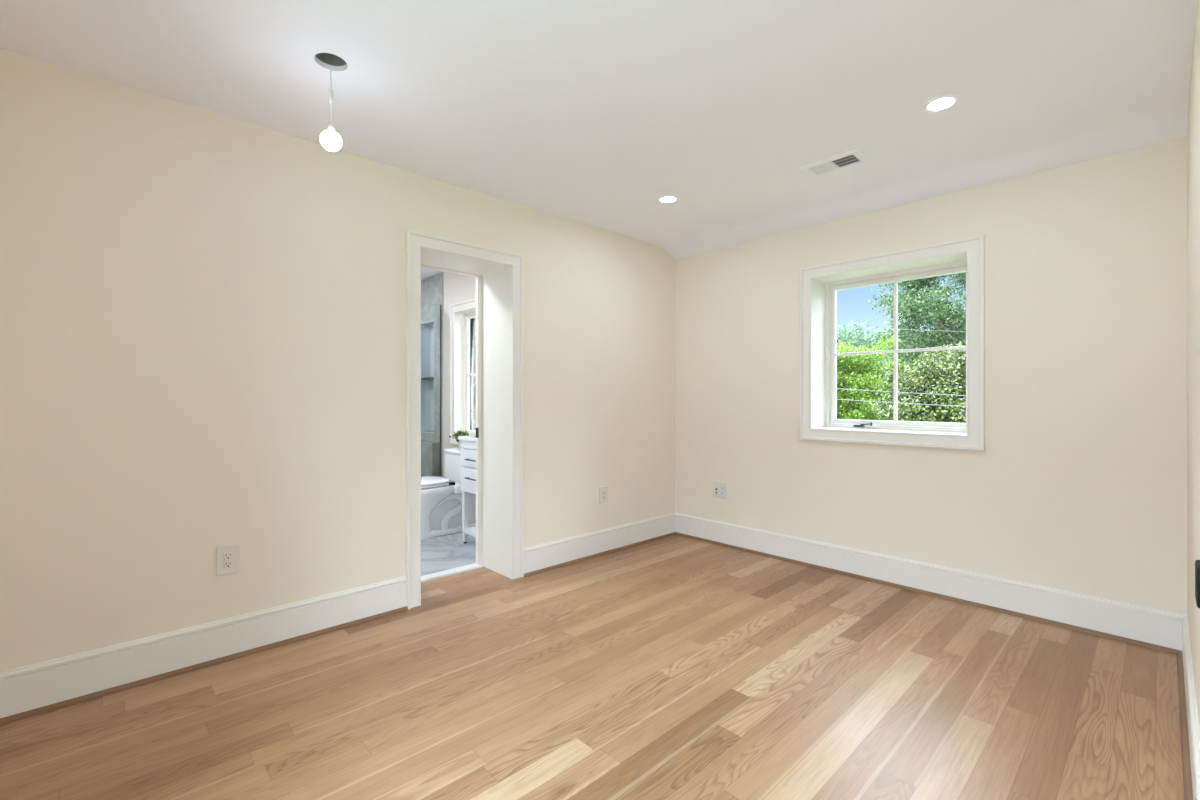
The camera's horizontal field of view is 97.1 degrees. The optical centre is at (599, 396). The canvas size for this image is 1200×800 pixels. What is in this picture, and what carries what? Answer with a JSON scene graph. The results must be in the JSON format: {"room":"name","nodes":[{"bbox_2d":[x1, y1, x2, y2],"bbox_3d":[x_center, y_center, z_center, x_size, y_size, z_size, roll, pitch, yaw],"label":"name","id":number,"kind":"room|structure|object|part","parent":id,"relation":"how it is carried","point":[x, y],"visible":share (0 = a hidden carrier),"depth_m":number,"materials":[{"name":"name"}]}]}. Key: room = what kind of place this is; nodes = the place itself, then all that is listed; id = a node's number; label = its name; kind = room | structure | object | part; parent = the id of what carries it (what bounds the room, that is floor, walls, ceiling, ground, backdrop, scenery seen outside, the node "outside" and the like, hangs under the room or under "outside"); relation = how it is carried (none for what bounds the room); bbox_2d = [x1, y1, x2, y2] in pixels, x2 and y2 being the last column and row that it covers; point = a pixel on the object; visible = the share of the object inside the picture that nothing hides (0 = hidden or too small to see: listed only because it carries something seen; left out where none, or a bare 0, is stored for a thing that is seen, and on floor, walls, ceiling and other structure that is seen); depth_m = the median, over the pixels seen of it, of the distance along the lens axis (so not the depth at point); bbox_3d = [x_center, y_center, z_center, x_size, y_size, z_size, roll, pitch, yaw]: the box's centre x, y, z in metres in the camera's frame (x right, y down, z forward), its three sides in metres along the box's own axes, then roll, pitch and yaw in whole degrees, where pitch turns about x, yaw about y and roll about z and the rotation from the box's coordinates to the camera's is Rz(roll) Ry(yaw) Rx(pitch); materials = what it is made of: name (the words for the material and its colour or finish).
{"room":"empty bedroom","nodes":[
{"label":"empty bedroom","id":0,"kind":"room"},
{"bbox_2d":[0,49,674,671],"bbox_3d":[-0.951,-0.132,3.345,4.620,2.620,0.395,0,0,-43],"label":"wall","id":1,"kind":"structure","parent":0,"point":[203,312],"depth_m":2.38,"materials":[{"name":"beige paint"}]},
{"bbox_2d":[0,576,407,725],"bbox_3d":[-1.673,1.087,2.372,1.655,0.181,0.033,0,0,-43],"label":"baseboard","id":2,"kind":"structure","parent":1,"relation":"attached to","point":[32,690],"depth_m":2.26,"materials":[{"name":"white wood"}]},
{"bbox_2d":[216,544,239,575],"bbox_3d":[-1.674,0.734,2.386,0.088,0.128,0.010,0,0,-43],"label":"wall outlet","id":3,"kind":"object","parent":1,"relation":"attached to","point":[227,557],"visible":1,"depth_m":2.38,"materials":[{"name":"plastic"}]},
{"bbox_2d":[224,552,232,568],"bbox_3d":[-1.672,0.734,2.384,0.034,0.069,0.004,0,0,-43],"label":"receptacle","id":4,"kind":"object","parent":3,"relation":"attached to","point":[228,556],"depth_m":2.38,"materials":[{"name":"plastic"}]},
{"bbox_2d":[406,229,523,608],"bbox_3d":[-0.931,0.123,3.362,0.783,2.111,0.438,0,0,-43],"label":"door frame","id":5,"kind":"structure","parent":1,"relation":"in","point":[499,274],"depth_m":3.46,"materials":[{"name":"white wood"}]},
{"bbox_3d":[-0.854,0.248,3.684,0.009,0.070,0.028,0,0,-43],"label":"strike plate","id":6,"kind":"part","parent":5,"relation":"part of","materials":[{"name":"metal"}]},
{"bbox_2d":[524,513,675,576],"bbox_3d":[0.073,1.087,4.016,1.576,0.181,0.033,0,0,-43],"label":"baseboard","id":7,"kind":"structure","parent":1,"relation":"attached to","point":[544,557],"depth_m":3.91,"materials":[{"name":"white wood"}]},
{"bbox_2d":[599,486,607,503],"bbox_3d":[0.030,0.738,3.990,0.088,0.128,0.010,0,0,-43],"label":"wall outlet","id":8,"kind":"object","parent":1,"relation":"attached to","point":[603,491],"visible":1,"depth_m":3.98,"materials":[{"name":"plastic"}]},
{"bbox_2d":[421,272,442,476],"bbox_3d":[-1.929,-0.132,5.865,0.208,2.620,1.215,0,0,-43],"label":"wall","id":9,"kind":"structure","parent":0,"point":[432,286],"depth_m":5.45,"materials":[{"name":"stone"}]},
{"bbox_2d":[421,320,433,432],"bbox_3d":[-1.786,-0.209,5.649,0.118,1.175,0.325,0,0,-43],"label":"shower niche","id":10,"kind":"object","parent":9,"relation":"attached to","point":[427,328],"visible":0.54,"depth_m":5.76,"materials":[{"name":"tile"}]},
{"bbox_2d":[421,267,444,279],"bbox_3d":[-2.133,-1.362,4.505,1.970,0.200,2.915,0,0,-43],"label":"ceiling","id":11,"kind":"structure","parent":0,"point":[425,272],"depth_m":5.37,"materials":[{"name":"white paint"}]},
{"bbox_2d":[443,272,475,476],"bbox_3d":[-0.927,-0.132,4.807,0.200,2.620,1.700,0,0,-43],"label":"wall","id":12,"kind":"structure","parent":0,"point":[457,288],"depth_m":5.28,"materials":[{"name":"paint"}]},
{"bbox_2d":[450,298,475,444],"bbox_3d":[-1.157,-0.221,4.995,0.168,1.369,0.767,0,0,-43],"label":"window","id":13,"kind":"structure","parent":12,"relation":"attached to","point":[462,314],"depth_m":5.19,"materials":[{"name":"white wood"}]},
{"bbox_3d":[-1.124,-0.221,5.026,0.067,1.203,0.601,0,0,-43],"label":"frame","id":14,"kind":"part","parent":13,"relation":"part of","materials":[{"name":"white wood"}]},
{"bbox_3d":[-1.120,-0.221,5.030,0.035,1.159,0.557,0,0,-43],"label":"sash","id":15,"kind":"part","parent":13,"relation":"part of","materials":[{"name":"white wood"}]},
{"bbox_3d":[-1.121,-0.221,5.029,0.004,1.101,0.499,0,0,-43],"label":"pane","id":16,"kind":"part","parent":13,"relation":"part of","materials":[{"name":"clear glass"}]},
{"bbox_2d":[0,532,1183,799],"bbox_3d":[-0.934,1.238,3.312,4.060,0.120,6.296,0,0,-43],"label":"floor","id":17,"kind":"structure","parent":0,"point":[675,667],"depth_m":2.02,"materials":[{"name":"brown wood"}]},
{"bbox_2d":[421,440,439,476],"bbox_3d":[-2.015,0.818,5.739,0.092,0.720,1.080,0,0,-43],"label":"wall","id":18,"kind":"structure","parent":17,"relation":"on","point":[430,450],"depth_m":5.36,"materials":[{"name":"tile"}]},
{"bbox_2d":[427,303,440,475],"bbox_3d":[-2.053,0.120,4.962,1.212,2.115,0.024,0,0,-43],"label":"screen","id":19,"kind":"object","parent":17,"relation":"on","point":[427,303],"visible":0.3,"depth_m":5.37,"materials":[{"name":"clear glass"}]},
{"bbox_2d":[421,448,475,539],"bbox_3d":[-1.389,0.828,4.625,0.713,0.700,0.414,0,0,-43],"label":"toilet","id":20,"kind":"object","parent":17,"relation":"on","point":[441,497],"visible":0.55,"depth_m":4.54,"materials":[{"name":"ceramic"}]},
{"bbox_3d":[-1.501,0.742,4.520,0.396,0.018,0.360,0,0,-43],"label":"seat","id":21,"kind":"part","parent":20,"relation":"part of","materials":[{"name":"plastic"}]},
{"bbox_3d":[-1.500,0.714,4.521,0.400,0.030,0.364,0,0,-43],"label":"seat lid","id":22,"kind":"part","parent":20,"relation":"part of","materials":[{"name":"plastic"}]},
{"bbox_3d":[-1.215,0.494,4.790,0.227,0.032,0.414,0,0,-43],"label":"tank lid","id":23,"kind":"part","parent":20,"relation":"part of","materials":[{"name":"ceramic"}]},
{"bbox_3d":[-1.212,0.634,4.792,0.215,0.248,0.400,0,0,-43],"label":"tank","id":24,"kind":"part","parent":20,"relation":"part of","materials":[{"name":"ceramic"}]},
{"bbox_2d":[449,428,470,449],"bbox_3d":[-1.258,0.376,4.817,0.183,0.204,0.153,0,0,-43],"label":"potted plant","id":25,"kind":"object","parent":20,"relation":"on","point":[460,432],"visible":0.55,"depth_m":4.80,"materials":[{"name":"green plant"}]},
{"bbox_2d":[458,435,475,542],"bbox_3d":[-0.820,0.747,4.220,0.445,0.862,0.504,0,0,-43],"label":"vanity","id":26,"kind":"object","parent":17,"relation":"on","point":[468,443],"visible":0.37,"depth_m":4.20,"materials":[{"name":"white paint"}]},
{"bbox_3d":[-1.087,0.754,4.272,0.034,0.823,0.034,0,0,-43],"label":"leg","id":27,"kind":"part","parent":26,"relation":"part of","materials":[{"name":"white paint"}]},
{"bbox_2d":[458,435,475,441],"bbox_3d":[-0.814,0.330,4.226,0.428,0.027,0.504,0,0,-43],"label":"countertop","id":28,"kind":"structure","parent":26,"relation":"on","point":[468,438],"depth_m":4.17,"materials":[{"name":"ceramic"}]},
{"bbox_3d":[-0.954,0.655,4.094,0.015,0.190,0.478,0,0,-43],"label":"drawer","id":29,"kind":"part","parent":26,"relation":"part of","materials":[{"name":"white paint"}]},
{"bbox_3d":[-0.954,0.483,4.094,0.015,0.138,0.478,0,0,-43],"label":"drawer","id":30,"kind":"part","parent":26,"relation":"part of","materials":[{"name":"white paint"}]},
{"bbox_3d":[-0.953,0.375,4.095,0.013,0.062,0.478,0,0,-43],"label":"rail","id":31,"kind":"part","parent":26,"relation":"part of","materials":[{"name":"white paint"}]},
{"bbox_2d":[465,526,475,536],"bbox_3d":[-0.812,1.073,4.228,0.366,0.040,0.408,0,0,-43],"label":"shelf","id":32,"kind":"object","parent":26,"relation":"attached to","point":[471,531],"depth_m":4.21,"materials":[{"name":"white paint"}]},
{"bbox_2d":[0,0,1197,258],"bbox_3d":[0.197,-1.331,2.118,4.070,0.302,3.006,0,0,-43],"label":"ceiling","id":33,"kind":"structure","parent":0,"point":[589,112],"depth_m":2.17,"materials":[{"name":"white paint"}]},
{"bbox_2d":[313,52,347,71],"bbox_3d":[-1.013,-1.319,1.996,0.118,0.116,0.118,0,0,-43],"label":"light housing","id":34,"kind":"object","parent":33,"relation":"attached to","point":[326,60],"visible":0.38,"depth_m":2.04,"materials":[{"name":"white paint"}]},
{"bbox_2d":[320,69,341,150],"bbox_3d":[-1.039,-1.107,2.047,0.076,0.310,0.076,0,0,-43],"label":"bulb","id":35,"kind":"object","parent":34,"relation":"hanging from","point":[330,140],"visible":1,"depth_m":2.03,"materials":[{"name":"glass"}]},
{"bbox_2d":[327,124,334,131],"bbox_3d":[-1.039,-1.035,2.047,0.028,0.034,0.028,0,0,-43],"label":"socket","id":36,"kind":"object","parent":35,"relation":"attached to","point":[330,127],"depth_m":2.04,"materials":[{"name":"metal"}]},
{"bbox_3d":[-1.039,-0.989,2.047,0.076,0.073,0.076,0,0,-43],"label":"bulb","id":37,"kind":"part","parent":35,"relation":"part of","materials":[{"name":"white glass"}]},
{"bbox_2d":[658,195,677,202],"bbox_3d":[0.434,-1.258,3.378,0.124,0.007,0.124,0,0,-43],"label":"recessed light","id":38,"kind":"object","parent":33,"relation":"in","point":[668,198],"visible":1,"depth_m":3.37,"materials":[{"name":"plastic"}]},
{"bbox_2d":[799,148,870,177],"bbox_3d":[1.267,-1.251,2.866,0.190,0.022,0.308,0,0,-43],"label":"ceiling vent","id":39,"kind":"object","parent":33,"relation":"in","point":[854,157],"visible":1,"depth_m":2.85,"materials":[{"name":"metal"}]},
{"bbox_2d":[924,95,957,111],"bbox_3d":[1.464,-1.258,2.275,0.124,0.007,0.124,0,0,-43],"label":"recessed light","id":40,"kind":"object","parent":33,"relation":"in","point":[940,103],"visible":1,"depth_m":2.27,"materials":[{"name":"plastic"}]},
{"bbox_2d":[675,137,1186,614],"bbox_3d":[1.821,-0.132,3.544,0.290,2.620,3.116,0,0,-43],"label":"wall","id":41,"kind":"structure","parent":0,"point":[1078,484],"depth_m":2.86,"materials":[{"name":"beige paint"}]},
{"bbox_2d":[713,481,726,498],"bbox_3d":[0.956,0.745,4.240,0.015,0.128,0.132,0,0,-43],"label":"wall outlet","id":42,"kind":"object","parent":41,"relation":"attached to","point":[719,488],"visible":1,"depth_m":4.24,"materials":[{"name":"plastic"}]},
{"bbox_2d":[799,234,984,450],"bbox_3d":[1.885,-0.304,3.453,0.305,1.211,1.075,0,0,-43],"label":"window","id":43,"kind":"structure","parent":41,"relation":"in","point":[819,285],"depth_m":3.48,"materials":[{"name":"white wood"}]},
{"bbox_3d":[1.804,0.189,3.638,0.030,0.034,0.126,0,0,-43],"label":"crank handle","id":44,"kind":"part","parent":43,"relation":"part of","materials":[{"name":"metal"}]},
{"bbox_3d":[1.968,-0.304,3.531,0.067,1.045,0.909,0,0,-43],"label":"frame","id":45,"kind":"part","parent":43,"relation":"part of","materials":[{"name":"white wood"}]},
{"bbox_3d":[1.972,-0.304,3.536,0.035,0.989,0.853,0,0,-43],"label":"sash","id":46,"kind":"part","parent":43,"relation":"part of","materials":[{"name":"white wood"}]},
{"bbox_2d":[674,513,1186,654],"bbox_3d":[1.652,1.087,3.488,0.033,0.181,2.966,0,0,-43],"label":"baseboard","id":47,"kind":"structure","parent":41,"relation":"attached to","point":[1160,630],"depth_m":3.02,"materials":[{"name":"white wood"}]},
{"bbox_2d":[1187,0,1199,725],"bbox_3d":[1.159,-0.132,0.884,4.320,2.620,0.150,0,0,-43],"label":"wall","id":48,"kind":"structure","parent":0,"point":[1193,132],"depth_m":1.92,"materials":[{"name":"beige paint"}]},
{"bbox_2d":[1177,616,1199,799],"bbox_3d":[1.754,1.087,1.570,2.481,0.181,0.033,0,0,-43],"label":"baseboard","id":49,"kind":"structure","parent":48,"relation":"attached to","point":[1189,719],"depth_m":1.77,"materials":[{"name":"white wood"}]},
{"bbox_3d":[1.749,1.169,1.576,2.481,0.019,0.017,0,0,-43],"label":"shoe molding","id":50,"kind":"part","parent":49,"relation":"part of","materials":[{"name":"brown wood"}]},
{"bbox_2d":[1195,560,1199,607],"bbox_3d":[0.553,0.123,0.354,0.936,2.110,0.188,0,0,-43],"label":"door","id":51,"kind":"structure","parent":48,"relation":"in","point":[1197,562],"depth_m":0.63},
{"label":"outside","id":52,"kind":"structure","parent":0,"visible":0},
{"bbox_3d":[11.562,4.278,31.485,180.000,0.200,150.000,0,0,-43],"label":"ground","id":53,"kind":"structure","parent":52,"visible":0},
{"bbox_2d":[475,356,475,430],"bbox_3d":[-3.157,0.401,12.925,5.526,7.560,5.306,0,0,-13],"label":"tree","id":54,"kind":"object","parent":53,"relation":"on","point":[475,356],"visible":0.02,"depth_m":12.56,"materials":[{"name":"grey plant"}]},
{"bbox_2d":[837,319,901,379],"bbox_3d":[12.287,0.106,27.201,5.747,8.149,5.739,0,0,-29],"label":"tree","id":55,"kind":"object","parent":53,"relation":"on","point":[859,339],"visible":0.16,"depth_m":25.50,"materials":[{"name":"green plant"}]},
{"bbox_2d":[837,333,915,420],"bbox_3d":[7.478,1.215,15.497,3.206,5.930,3.039,0,0,35],"label":"tree","id":56,"kind":"object","parent":53,"relation":"on","point":[854,375],"visible":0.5,"depth_m":14.88,"materials":[{"name":"green plant"}]},
{"bbox_2d":[864,319,929,395],"bbox_3d":[25.258,-1.268,43.833,12.624,10.900,12.135,0,0,-43],"label":"tree","id":57,"kind":"object","parent":53,"relation":"on","point":[904,319],"visible":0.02,"depth_m":44.23,"materials":[{"name":"green plant"}]},
{"bbox_2d":[865,338,965,422],"bbox_3d":[7.087,1.464,11.014,3.543,5.433,3.412,0,0,-8],"label":"bush","id":58,"kind":"object","parent":53,"relation":"on","point":[938,372],"visible":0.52,"depth_m":10.37,"materials":[{"name":"green plant"}]},
{"bbox_2d":[865,272,965,377],"bbox_3d":[13.988,-1.918,19.706,8.196,12.196,8.132,0,0,1],"label":"tree","id":59,"kind":"object","parent":53,"relation":"on","point":[915,305],"visible":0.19,"depth_m":19.39,"materials":[{"name":"green plant"}]},
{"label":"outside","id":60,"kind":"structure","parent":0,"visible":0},
{"bbox_2d":[837,388,965,395],"bbox_3d":[5.435,-0.096,9.167,5.177,0.302,0.012,0,0,7],"label":"overhead wire","id":61,"kind":"object","parent":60,"point":[837,388],"visible":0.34,"depth_m":9.18,"materials":[{"name":"grey metal"}]},
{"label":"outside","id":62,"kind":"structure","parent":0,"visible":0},
{"bbox_2d":[837,399,965,406],"bbox_3d":[5.435,0.090,9.167,5.177,0.298,0.012,0,0,7],"label":"overhead wire","id":63,"kind":"object","parent":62,"point":[837,399],"visible":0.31,"depth_m":9.19,"materials":[{"name":"grey metal"}]},
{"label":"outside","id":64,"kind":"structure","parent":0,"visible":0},
{"bbox_2d":[847,327,965,331],"bbox_3d":[5.721,-1.251,9.650,5.449,0.298,0.008,0,0,7],"label":"overhead wire","id":65,"kind":"object","parent":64,"point":[847,327],"visible":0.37,"depth_m":9.67,"materials":[{"name":"grey metal"}]}
]}

